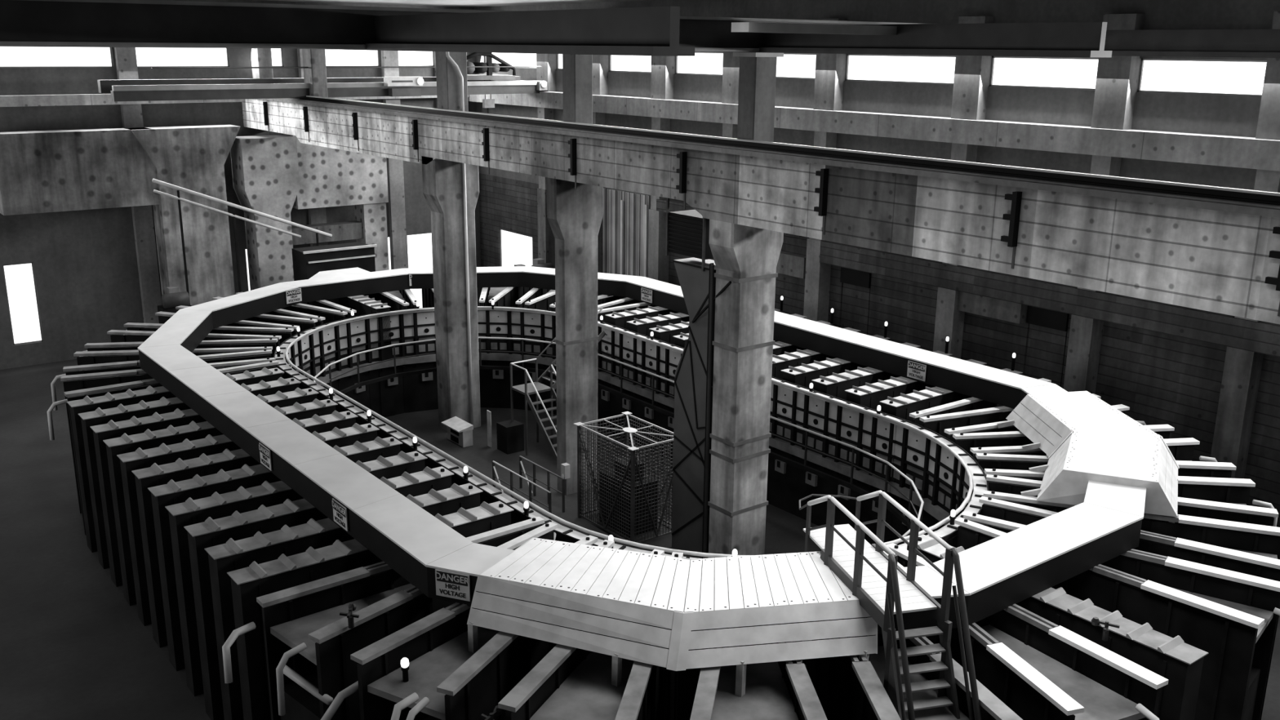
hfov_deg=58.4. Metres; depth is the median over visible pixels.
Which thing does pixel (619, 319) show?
coil
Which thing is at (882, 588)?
stairs
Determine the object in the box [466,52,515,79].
trolley
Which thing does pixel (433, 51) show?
wall post
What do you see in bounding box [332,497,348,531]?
warning sign
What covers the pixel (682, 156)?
bracket
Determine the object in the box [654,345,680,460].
panel
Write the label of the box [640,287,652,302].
warning sign
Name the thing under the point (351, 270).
ledge
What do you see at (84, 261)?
wall
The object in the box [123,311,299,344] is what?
coil
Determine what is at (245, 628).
pipe
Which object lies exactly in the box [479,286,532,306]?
coil
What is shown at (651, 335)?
globe lamp
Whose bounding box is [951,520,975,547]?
panel
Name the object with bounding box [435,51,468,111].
column
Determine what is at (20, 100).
ledge
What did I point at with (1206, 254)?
beam
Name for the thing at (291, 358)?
panel
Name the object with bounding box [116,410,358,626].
coil
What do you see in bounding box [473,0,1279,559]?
wall
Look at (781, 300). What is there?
globe lamp
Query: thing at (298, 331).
globe lamp
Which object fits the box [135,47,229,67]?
window
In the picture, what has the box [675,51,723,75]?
window
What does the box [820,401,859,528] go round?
panel
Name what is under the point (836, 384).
coil
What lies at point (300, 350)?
panel
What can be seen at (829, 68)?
wall post
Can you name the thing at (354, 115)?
bracket
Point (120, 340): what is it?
coil
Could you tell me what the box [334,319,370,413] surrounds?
panel
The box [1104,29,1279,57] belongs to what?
girder
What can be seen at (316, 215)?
wall post
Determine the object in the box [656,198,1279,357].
beam
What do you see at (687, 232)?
box
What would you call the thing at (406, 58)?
window
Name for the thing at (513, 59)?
window
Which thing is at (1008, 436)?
coil
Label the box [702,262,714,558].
bundle
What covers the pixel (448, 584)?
warning sign
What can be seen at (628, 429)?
wire cage
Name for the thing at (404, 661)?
globe lamp
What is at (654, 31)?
girder
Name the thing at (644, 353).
panel
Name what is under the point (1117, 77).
wall post
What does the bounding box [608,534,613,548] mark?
globe lamp
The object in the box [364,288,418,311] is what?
coil
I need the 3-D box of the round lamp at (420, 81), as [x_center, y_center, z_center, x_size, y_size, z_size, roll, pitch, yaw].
[-9.794,-12.422,51.013,0.340,0.332,0.080,-11,19,-36]
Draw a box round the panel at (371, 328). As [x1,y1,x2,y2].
[365,314,404,418]
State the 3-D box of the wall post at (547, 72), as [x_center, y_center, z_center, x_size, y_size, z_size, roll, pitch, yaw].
[-4.674,-8.930,56.995,0.600,15.000,1.000,-11,19,-36]
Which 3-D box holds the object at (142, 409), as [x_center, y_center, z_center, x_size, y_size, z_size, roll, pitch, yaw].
[-12.557,3.110,32.805,5.950,4.420,0.660,-11,19,-36]
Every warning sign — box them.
[258,442,271,471]
[285,288,302,303]
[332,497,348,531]
[408,274,412,285]
[435,568,470,601]
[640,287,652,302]
[906,360,926,381]
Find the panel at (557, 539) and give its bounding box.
[555,537,572,542]
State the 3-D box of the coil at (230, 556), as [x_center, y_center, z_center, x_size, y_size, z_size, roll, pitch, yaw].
[-6.084,5.393,24.706,5.950,4.420,0.660,-11,19,-36]
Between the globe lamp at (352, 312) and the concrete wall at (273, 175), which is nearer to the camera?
the globe lamp at (352, 312)
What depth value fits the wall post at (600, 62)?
52.19 m
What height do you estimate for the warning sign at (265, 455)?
0.500 m
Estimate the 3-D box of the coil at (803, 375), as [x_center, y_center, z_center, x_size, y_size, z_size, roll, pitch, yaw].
[6.889,1.987,37.593,5.950,4.420,0.660,-11,19,-36]
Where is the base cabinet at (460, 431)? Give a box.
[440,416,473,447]
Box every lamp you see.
[275,346,280,356]
[296,326,300,336]
[328,387,333,399]
[351,311,354,320]
[366,409,371,422]
[400,657,408,682]
[412,436,417,449]
[416,77,423,84]
[462,466,468,479]
[491,300,494,309]
[523,501,529,515]
[540,80,546,87]
[600,315,603,324]
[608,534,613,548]
[649,331,653,340]
[731,548,737,556]
[779,296,783,311]
[808,382,813,392]
[830,308,834,324]
[875,404,881,417]
[884,321,888,337]
[944,336,949,353]
[949,509,955,524]
[1010,352,1016,370]
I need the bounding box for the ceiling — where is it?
[258,0,644,7]
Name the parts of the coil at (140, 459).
plate, plate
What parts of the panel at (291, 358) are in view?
wide panel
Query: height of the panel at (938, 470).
4.020 m
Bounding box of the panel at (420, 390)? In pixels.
[400,311,438,413]
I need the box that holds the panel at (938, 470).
[919,438,954,535]
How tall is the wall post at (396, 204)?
15.000 m
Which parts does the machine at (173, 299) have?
motor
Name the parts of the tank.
edge rail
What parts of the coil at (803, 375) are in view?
plate, plate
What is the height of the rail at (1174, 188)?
0.180 m
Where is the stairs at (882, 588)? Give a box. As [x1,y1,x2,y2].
[792,489,981,719]
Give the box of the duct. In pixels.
[137,266,1146,634]
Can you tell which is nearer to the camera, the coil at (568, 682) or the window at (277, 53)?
the coil at (568, 682)
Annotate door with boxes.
[602,187,626,275]
[624,191,650,277]
[840,266,871,334]
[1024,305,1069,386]
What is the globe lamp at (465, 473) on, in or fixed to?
on the rail at (976, 475)
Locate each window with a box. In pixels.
[0,46,113,67]
[2,262,43,345]
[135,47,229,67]
[244,248,250,291]
[271,48,283,66]
[324,48,379,66]
[387,236,391,269]
[398,50,434,66]
[406,232,432,307]
[484,53,536,68]
[499,228,532,266]
[556,53,562,69]
[608,54,651,73]
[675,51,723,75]
[776,53,816,79]
[845,53,955,84]
[989,56,1098,90]
[1137,58,1266,97]
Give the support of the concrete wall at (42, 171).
on the floor
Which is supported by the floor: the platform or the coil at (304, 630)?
the coil at (304, 630)
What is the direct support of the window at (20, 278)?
in the wall at (84, 261)
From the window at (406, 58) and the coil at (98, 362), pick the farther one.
the window at (406, 58)
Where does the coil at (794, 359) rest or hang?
on the floor
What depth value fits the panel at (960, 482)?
29.14 m
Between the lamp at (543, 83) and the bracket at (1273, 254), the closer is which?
the bracket at (1273, 254)
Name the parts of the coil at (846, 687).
recessed plate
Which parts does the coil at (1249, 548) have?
recessed plate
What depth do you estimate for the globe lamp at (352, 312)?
42.36 m
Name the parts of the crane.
bridge rail, walk rail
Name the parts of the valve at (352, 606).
handle, stem, knob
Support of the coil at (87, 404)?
on the floor
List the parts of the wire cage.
corner post, corner post, corner post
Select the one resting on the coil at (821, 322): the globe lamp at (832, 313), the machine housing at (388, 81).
the globe lamp at (832, 313)
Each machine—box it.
[157,286,191,316]
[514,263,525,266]
[531,257,554,268]
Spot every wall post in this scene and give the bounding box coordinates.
[114,47,161,328]
[297,48,328,246]
[380,50,408,269]
[433,51,437,108]
[536,53,555,268]
[592,54,608,272]
[648,55,674,283]
[721,52,739,138]
[803,18,847,321]
[933,16,994,359]
[1063,13,1145,394]
[1209,11,1279,478]
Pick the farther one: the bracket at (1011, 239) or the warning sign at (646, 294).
the warning sign at (646, 294)
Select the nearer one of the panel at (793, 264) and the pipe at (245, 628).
the pipe at (245, 628)
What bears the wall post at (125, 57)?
on the floor
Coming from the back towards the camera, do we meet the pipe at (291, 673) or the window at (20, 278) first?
the window at (20, 278)
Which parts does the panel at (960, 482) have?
narrow panel, narrow panel, wide panel, wide panel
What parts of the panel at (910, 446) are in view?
panel, strip panel, narrow panel, narrow panel, panel, strip panel, wide panel, wide panel, panel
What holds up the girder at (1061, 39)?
on the column at (757, 70)
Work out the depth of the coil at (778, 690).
18.33 m
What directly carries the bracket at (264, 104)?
attached to the beam at (1206, 254)
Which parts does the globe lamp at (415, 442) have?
globe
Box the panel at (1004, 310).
[957,291,1027,324]
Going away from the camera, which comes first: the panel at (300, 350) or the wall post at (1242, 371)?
the wall post at (1242, 371)
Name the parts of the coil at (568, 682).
recessed plate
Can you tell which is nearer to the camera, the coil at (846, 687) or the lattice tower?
the coil at (846, 687)
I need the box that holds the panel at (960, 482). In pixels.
[946,456,970,524]
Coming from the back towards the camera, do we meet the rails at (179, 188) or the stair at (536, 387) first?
the rails at (179, 188)
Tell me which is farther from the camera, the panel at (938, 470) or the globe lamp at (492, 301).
the globe lamp at (492, 301)
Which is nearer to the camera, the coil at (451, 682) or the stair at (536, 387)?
the coil at (451, 682)
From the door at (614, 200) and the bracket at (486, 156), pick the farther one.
the door at (614, 200)
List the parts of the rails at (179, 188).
post, rail, post, rail, post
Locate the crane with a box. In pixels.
[97,66,547,101]
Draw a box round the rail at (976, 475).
[273,306,988,558]
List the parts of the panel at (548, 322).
narrow panel, narrow panel, panel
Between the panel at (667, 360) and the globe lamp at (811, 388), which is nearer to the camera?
the globe lamp at (811, 388)
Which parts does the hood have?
leg, leg, leg, leg, corner post, corner post, corner post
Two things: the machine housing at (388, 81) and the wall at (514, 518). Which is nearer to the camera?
the wall at (514, 518)
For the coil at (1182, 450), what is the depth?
28.23 m
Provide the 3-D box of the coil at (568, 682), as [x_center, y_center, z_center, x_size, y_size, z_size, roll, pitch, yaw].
[-0.374,6.687,20.227,2.144,4.400,6.593,5,16,16]
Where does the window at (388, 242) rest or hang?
in the wall at (84, 261)
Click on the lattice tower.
(690, 380)
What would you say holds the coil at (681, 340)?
on the floor
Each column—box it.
[250,48,273,78]
[302,48,328,97]
[421,155,480,431]
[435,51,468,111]
[546,177,603,495]
[562,53,592,124]
[707,218,783,558]
[733,52,783,142]
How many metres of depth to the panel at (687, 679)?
23.42 m
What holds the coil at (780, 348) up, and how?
on the floor
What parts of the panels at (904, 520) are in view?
post, post, post, post, post, post, post, post, post, post, post, post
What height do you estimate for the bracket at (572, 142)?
1.470 m
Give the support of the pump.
on the floor
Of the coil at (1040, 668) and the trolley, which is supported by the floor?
the coil at (1040, 668)
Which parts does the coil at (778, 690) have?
recessed plate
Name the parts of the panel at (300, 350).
narrow panel, narrow panel, wide panel, wide panel, strip panel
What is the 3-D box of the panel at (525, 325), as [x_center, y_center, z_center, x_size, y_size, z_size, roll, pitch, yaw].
[-4.459,0.062,44.966,1.410,4.020,0.320,5,16,17]
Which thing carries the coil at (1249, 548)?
on the floor
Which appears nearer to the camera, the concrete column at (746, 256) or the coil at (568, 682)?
the coil at (568, 682)
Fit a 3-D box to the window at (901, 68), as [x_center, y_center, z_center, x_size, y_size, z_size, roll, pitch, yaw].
[9.007,-9.942,39.100,0.120,0.930,5.150,-11,19,-36]
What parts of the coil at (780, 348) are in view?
plate, plate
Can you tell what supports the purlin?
attached to the girder at (1061, 39)
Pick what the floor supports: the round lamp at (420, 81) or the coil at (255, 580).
the coil at (255, 580)
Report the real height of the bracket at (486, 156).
1.470 m
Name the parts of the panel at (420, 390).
narrow panel, strip panel, narrow panel, panel, panel, wide panel, wide panel, strip panel, panel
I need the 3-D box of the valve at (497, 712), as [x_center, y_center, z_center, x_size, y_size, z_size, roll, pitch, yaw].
[-2.254,5.526,17.475,0.393,0.360,0.300,-8,17,-28]
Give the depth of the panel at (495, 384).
45.13 m
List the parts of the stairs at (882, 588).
post, pit rail, pit rail, loop chain, post, post, post, rail, rail, pit rail, pit rail, post, leg, post, flight rail, flight rail, rail, post, rail, leg, post, flight rail, flight rail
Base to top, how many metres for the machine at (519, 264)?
3.800 m
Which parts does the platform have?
leg, leg, corner post, corner post, leg, leg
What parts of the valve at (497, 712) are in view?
handle, knob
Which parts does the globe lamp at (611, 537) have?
globe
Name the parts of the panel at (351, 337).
narrow panel, strip panel, narrow panel, panel, panel, wide panel, wide panel, strip panel, panel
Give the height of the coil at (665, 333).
4.420 m
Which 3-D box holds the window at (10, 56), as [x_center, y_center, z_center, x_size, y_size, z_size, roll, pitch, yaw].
[-25.214,-13.021,49.112,4.800,0.930,0.120,-11,19,-36]
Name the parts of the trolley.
frame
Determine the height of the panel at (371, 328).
4.020 m
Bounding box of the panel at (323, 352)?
[308,326,341,393]
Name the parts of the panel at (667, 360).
narrow panel, narrow panel, panel, panel, wide panel, wide panel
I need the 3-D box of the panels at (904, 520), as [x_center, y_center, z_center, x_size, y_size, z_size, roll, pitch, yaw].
[-1.942,2.427,34.114,10.268,1.265,22.912,-11,19,-36]
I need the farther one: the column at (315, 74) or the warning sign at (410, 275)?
the column at (315, 74)
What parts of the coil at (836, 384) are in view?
plate, plate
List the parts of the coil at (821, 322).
plate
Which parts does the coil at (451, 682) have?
recessed plate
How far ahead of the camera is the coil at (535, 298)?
45.81 m
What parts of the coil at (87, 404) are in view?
plate, plate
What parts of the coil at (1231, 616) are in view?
recessed plate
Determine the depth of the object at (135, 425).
30.19 m
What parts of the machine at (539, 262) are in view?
motor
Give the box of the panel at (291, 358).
[284,347,293,367]
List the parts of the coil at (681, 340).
plate, plate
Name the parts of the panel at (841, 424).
panel, narrow panel, narrow panel, panel, wide panel, strip panel, wide panel, panel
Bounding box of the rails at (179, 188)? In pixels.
[151,178,332,304]
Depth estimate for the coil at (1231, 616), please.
21.68 m
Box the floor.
[0,302,1279,719]
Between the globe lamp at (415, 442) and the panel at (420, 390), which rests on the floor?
the panel at (420, 390)
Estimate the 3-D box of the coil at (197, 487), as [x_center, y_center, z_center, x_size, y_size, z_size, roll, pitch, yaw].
[-8.511,4.537,27.743,5.950,4.420,0.660,-11,19,-36]
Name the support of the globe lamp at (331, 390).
on the rail at (976, 475)
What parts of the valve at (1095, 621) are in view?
knob, stem, handle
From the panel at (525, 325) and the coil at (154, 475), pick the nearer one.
the coil at (154, 475)
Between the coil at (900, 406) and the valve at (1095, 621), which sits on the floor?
the coil at (900, 406)
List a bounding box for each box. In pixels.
[496,419,524,454]
[560,462,570,479]
[665,197,713,271]
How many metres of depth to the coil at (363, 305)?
44.26 m
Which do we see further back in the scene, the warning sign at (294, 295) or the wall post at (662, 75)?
the wall post at (662, 75)
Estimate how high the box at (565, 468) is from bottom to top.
0.450 m
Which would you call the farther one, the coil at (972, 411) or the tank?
the tank
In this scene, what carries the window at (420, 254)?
in the wall at (84, 261)
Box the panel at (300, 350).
[290,335,315,382]
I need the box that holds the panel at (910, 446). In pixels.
[887,422,926,545]
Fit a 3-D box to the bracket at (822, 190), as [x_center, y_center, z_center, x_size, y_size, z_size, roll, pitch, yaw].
[4.022,-3.547,25.619,0.160,1.470,0.310,-11,19,-36]
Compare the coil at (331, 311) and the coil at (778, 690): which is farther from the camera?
the coil at (331, 311)
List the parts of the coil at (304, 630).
recessed plate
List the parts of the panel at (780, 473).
narrow panel, narrow panel, panel, strip panel, wide panel, wide panel, panel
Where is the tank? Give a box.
[291,241,377,280]
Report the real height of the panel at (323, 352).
4.020 m
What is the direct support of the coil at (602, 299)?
on the floor
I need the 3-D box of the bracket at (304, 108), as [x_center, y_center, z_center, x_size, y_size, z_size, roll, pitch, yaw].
[-14.118,-9.946,48.315,0.160,1.470,0.310,-11,19,-36]
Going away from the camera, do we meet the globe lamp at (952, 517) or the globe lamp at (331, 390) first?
the globe lamp at (952, 517)
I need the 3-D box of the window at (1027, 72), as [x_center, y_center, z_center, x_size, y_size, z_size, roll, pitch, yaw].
[12.406,-8.742,34.847,0.120,0.930,4.000,-11,19,-36]
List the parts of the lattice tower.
tie rod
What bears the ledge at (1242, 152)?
attached to the wall at (1209, 114)
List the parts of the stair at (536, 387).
post, handrail, post, post, handrail, handrail, post, handrail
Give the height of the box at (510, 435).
1.000 m
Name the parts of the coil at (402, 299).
recessed plate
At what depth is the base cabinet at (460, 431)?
41.38 m
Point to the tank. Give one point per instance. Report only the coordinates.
(308, 261)
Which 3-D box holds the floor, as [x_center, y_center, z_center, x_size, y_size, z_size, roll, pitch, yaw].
[-6.515,7.080,27.463,43.900,0.300,64.800,-11,19,-36]
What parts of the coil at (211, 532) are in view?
plate, plate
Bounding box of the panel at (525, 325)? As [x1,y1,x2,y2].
[507,311,544,410]
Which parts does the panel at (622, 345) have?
panel, narrow panel, narrow panel, panel, wide panel, wide panel, panel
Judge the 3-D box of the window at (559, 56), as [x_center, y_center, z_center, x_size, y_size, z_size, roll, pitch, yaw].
[-2.959,-14.163,54.072,0.120,0.930,3.300,-11,19,-36]
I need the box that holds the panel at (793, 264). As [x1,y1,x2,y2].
[776,250,806,278]
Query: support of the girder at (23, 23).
attached to the wall
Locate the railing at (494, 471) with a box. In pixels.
[492,460,551,519]
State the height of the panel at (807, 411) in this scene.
4.020 m
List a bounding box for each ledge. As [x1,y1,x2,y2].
[0,93,469,106]
[308,266,368,295]
[467,91,1279,171]
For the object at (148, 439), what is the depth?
29.17 m
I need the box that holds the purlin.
[731,22,897,35]
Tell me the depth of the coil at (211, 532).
24.11 m
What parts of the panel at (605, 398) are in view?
panel, wide panel, wide panel, panel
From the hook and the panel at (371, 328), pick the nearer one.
the panel at (371, 328)
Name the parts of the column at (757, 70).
cap plate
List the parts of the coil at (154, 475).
plate, plate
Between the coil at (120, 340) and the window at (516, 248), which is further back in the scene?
the window at (516, 248)
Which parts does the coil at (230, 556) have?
plate, plate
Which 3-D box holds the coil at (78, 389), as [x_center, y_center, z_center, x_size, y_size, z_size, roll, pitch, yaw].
[-14.366,2.464,35.132,6.593,4.400,2.144,-8,17,-28]
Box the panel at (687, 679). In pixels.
[676,648,702,719]
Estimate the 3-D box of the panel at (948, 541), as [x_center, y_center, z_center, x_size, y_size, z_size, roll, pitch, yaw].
[5.912,5.795,24.423,1.410,4.020,0.320,-11,19,-36]
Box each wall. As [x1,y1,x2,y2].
[0,0,481,369]
[0,124,239,306]
[230,133,389,290]
[284,373,524,524]
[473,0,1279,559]
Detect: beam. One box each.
[241,97,1279,324]
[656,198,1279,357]
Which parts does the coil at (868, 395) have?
plate, plate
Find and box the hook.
[482,80,494,113]
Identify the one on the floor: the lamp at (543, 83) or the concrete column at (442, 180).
the concrete column at (442, 180)
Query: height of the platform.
2.567 m
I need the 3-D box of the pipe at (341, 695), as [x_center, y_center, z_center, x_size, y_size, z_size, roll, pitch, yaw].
[-4.910,5.679,18.979,0.968,0.618,0.146,-14,21,-42]
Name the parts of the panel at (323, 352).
narrow panel, narrow panel, panel, wide panel, wide panel, strip panel, panel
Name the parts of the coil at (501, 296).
recessed plate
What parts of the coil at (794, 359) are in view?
plate, plate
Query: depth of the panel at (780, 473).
35.53 m
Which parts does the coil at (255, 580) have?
plate, plate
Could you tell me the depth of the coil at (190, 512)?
25.12 m
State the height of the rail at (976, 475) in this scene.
0.477 m
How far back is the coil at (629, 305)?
44.37 m
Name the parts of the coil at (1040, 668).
recessed plate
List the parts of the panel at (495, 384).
narrow panel, panel, narrow panel, panel, wide panel, wide panel, strip panel, panel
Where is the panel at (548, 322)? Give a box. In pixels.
[541,313,556,414]
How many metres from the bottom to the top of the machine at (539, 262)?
3.800 m
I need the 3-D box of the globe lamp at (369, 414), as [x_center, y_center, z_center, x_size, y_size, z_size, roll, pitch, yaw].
[-7.333,1.517,31.008,0.129,0.340,0.129,9,18,29]
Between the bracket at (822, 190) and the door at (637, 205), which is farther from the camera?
the door at (637, 205)
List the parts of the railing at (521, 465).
post, post, rail, rail, post, post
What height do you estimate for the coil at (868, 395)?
4.420 m
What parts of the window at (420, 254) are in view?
frame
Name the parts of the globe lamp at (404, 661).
globe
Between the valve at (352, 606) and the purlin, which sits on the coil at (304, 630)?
the valve at (352, 606)
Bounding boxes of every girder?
[0,0,920,51]
[288,6,694,56]
[712,22,1111,57]
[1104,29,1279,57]
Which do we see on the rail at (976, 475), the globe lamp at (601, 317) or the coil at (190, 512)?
the globe lamp at (601, 317)
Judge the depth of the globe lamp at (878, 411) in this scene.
31.81 m
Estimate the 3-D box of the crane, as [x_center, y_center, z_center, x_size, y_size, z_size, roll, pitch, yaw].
[-13.062,-12.307,50.518,19.700,1.280,2.900,-11,19,-36]
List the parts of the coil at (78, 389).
recessed plate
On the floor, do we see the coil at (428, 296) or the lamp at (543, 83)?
the coil at (428, 296)
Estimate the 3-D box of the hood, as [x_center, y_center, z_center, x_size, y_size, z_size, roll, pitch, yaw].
[11.029,2.877,28.167,3.946,2.567,7.090,3,16,10]
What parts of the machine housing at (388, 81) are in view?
panel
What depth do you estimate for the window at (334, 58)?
57.20 m
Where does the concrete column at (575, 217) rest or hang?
on the floor
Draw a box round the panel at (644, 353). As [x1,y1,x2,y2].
[631,337,658,453]
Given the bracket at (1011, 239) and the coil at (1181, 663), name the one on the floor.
the coil at (1181, 663)
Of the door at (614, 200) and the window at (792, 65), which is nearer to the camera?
the window at (792, 65)
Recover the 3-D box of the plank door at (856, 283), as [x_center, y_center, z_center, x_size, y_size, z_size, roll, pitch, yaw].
[8.010,-0.420,42.856,0.400,6.300,1.400,-11,19,-36]
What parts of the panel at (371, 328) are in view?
strip panel, narrow panel, panel, narrow panel, wide panel, wide panel, strip panel, panel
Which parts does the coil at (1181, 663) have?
plate, plate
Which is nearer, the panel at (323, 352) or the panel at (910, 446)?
the panel at (910, 446)
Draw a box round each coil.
[47,357,278,534]
[50,346,272,410]
[66,367,284,552]
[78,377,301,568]
[79,329,281,365]
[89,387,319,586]
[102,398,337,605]
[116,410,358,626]
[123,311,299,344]
[131,422,379,647]
[147,436,402,671]
[164,450,427,696]
[175,296,324,332]
[183,466,453,719]
[204,483,483,719]
[226,501,514,719]
[235,292,356,324]
[256,516,557,719]
[324,294,395,417]
[350,535,614,719]
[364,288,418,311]
[422,288,434,307]
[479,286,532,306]
[497,549,683,719]
[515,288,555,310]
[549,293,632,311]
[597,297,656,322]
[605,306,678,329]
[626,311,688,336]
[649,308,780,344]
[672,313,806,347]
[689,555,827,719]
[771,334,889,379]
[773,320,833,342]
[773,327,861,355]
[781,342,920,387]
[800,634,1022,719]
[812,351,952,399]
[844,359,986,410]
[880,368,1022,422]
[883,542,1168,719]
[906,534,1208,719]
[909,377,1101,438]
[944,404,1174,457]
[954,511,1279,719]
[969,437,1236,478]
[978,490,1279,719]
[984,468,1278,526]
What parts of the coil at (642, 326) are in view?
plate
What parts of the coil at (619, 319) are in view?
plate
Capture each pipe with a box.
[222,622,256,683]
[283,665,333,705]
[320,680,358,719]
[391,692,418,719]
[445,51,473,425]
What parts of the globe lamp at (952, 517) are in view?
globe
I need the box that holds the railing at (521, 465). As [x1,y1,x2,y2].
[519,455,564,512]
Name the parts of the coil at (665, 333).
plate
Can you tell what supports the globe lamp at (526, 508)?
on the rail at (976, 475)
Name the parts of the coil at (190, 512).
plate, plate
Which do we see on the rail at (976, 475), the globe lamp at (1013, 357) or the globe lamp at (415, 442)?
the globe lamp at (415, 442)
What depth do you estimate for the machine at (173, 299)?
49.00 m
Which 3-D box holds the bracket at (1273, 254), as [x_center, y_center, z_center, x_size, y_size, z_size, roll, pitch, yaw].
[10.058,-1.417,18.067,0.160,1.470,0.310,-11,19,-36]
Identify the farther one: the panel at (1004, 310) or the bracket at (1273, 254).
the panel at (1004, 310)
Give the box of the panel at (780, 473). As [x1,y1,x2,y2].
[766,383,792,512]
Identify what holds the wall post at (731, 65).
on the floor
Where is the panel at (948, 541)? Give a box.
[945,538,951,545]
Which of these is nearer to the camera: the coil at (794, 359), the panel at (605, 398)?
the coil at (794, 359)
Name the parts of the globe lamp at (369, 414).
globe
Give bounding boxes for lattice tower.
[671,257,731,558]
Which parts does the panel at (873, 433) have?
panel, strip panel, narrow panel, narrow panel, panel, strip panel, wide panel, wide panel, panel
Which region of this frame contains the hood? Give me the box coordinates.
[996,391,1179,523]
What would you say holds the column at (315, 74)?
on the beam at (1206, 254)
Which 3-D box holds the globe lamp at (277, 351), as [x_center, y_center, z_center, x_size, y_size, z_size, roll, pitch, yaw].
[-11.815,-0.281,37.406,0.129,0.340,0.129,-4,16,-15]
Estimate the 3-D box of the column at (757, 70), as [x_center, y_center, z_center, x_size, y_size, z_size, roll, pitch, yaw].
[2.842,-6.321,27.886,0.920,2.260,0.800,-11,19,-36]
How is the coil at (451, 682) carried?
on the floor
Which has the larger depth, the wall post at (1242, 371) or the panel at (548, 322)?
the panel at (548, 322)
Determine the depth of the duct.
25.98 m
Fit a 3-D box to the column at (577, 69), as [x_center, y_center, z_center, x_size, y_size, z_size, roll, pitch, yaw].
[-1.835,-7.956,33.682,0.850,2.260,0.850,-11,19,-36]
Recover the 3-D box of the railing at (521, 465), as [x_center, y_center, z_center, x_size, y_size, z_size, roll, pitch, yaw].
[-3.140,3.918,36.413,0.075,1.130,2.560,-11,19,-36]
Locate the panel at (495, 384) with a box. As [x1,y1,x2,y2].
[477,310,511,408]
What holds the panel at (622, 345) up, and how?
on the floor
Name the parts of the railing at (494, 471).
post, post, rail, rail, post, post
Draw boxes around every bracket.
[262,102,269,134]
[302,106,309,142]
[351,112,359,151]
[411,120,418,161]
[481,128,489,174]
[568,138,577,190]
[675,151,687,209]
[813,168,829,234]
[1000,191,1022,268]
[1264,226,1279,316]
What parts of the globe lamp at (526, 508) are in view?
globe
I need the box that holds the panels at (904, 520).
[313,337,924,544]
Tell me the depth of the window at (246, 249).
56.25 m
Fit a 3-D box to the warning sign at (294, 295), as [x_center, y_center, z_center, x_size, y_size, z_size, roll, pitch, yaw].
[-13.133,-2.431,43.461,0.032,0.500,0.690,12,19,36]
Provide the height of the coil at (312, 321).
4.400 m
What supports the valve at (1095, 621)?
attached to the coil at (1040, 668)
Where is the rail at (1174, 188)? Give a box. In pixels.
[289,95,1279,205]
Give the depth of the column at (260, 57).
53.02 m
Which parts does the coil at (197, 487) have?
plate, plate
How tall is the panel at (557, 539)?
4.020 m
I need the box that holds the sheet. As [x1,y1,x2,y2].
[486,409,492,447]
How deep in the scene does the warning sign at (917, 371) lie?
34.37 m
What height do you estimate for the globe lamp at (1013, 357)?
0.570 m
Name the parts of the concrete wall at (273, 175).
sill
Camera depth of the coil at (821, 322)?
41.68 m
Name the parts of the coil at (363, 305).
plate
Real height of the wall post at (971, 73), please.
15.000 m
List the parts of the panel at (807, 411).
panel, narrow panel, narrow panel, panel, strip panel, wide panel, wide panel, panel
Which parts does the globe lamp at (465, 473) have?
globe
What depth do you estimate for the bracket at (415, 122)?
40.52 m
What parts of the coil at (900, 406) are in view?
plate, plate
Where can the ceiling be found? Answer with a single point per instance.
(466, 3)
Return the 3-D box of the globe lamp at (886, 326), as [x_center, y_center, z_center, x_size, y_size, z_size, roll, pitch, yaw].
[8.497,-1.056,39.579,0.129,0.570,0.129,-4,16,-15]
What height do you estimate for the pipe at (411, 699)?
0.886 m
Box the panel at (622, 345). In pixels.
[609,330,635,441]
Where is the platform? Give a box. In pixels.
[466,537,877,697]
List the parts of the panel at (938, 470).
panel, strip panel, narrow panel, narrow panel, panel, wide panel, strip panel, wide panel, panel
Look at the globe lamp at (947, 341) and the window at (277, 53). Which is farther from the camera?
the window at (277, 53)
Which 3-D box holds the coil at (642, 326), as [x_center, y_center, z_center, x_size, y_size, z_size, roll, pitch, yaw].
[2.034,0.274,43.667,5.950,4.420,0.660,-11,19,-36]
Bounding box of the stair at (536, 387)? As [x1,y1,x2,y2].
[510,307,605,462]
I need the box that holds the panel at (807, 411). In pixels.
[788,390,825,525]
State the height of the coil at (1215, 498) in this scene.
4.400 m
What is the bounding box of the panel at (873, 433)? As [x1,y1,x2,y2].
[853,413,897,545]
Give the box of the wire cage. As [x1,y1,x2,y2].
[573,411,673,547]
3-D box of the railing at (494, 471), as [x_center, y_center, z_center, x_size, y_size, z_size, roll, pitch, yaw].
[-3.710,4.129,35.623,0.075,1.130,3.360,-11,19,-36]
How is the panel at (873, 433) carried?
on the floor
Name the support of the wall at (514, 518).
on the floor
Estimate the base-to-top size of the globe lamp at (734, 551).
0.340 m
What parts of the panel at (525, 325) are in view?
narrow panel, narrow panel, panel, panel, wide panel, wide panel, strip panel, panel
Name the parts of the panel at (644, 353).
narrow panel, narrow panel, panel, panel, wide panel, wide panel, panel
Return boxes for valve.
[339,602,359,628]
[480,705,502,719]
[1091,617,1119,640]
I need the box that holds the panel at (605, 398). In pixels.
[597,325,613,434]

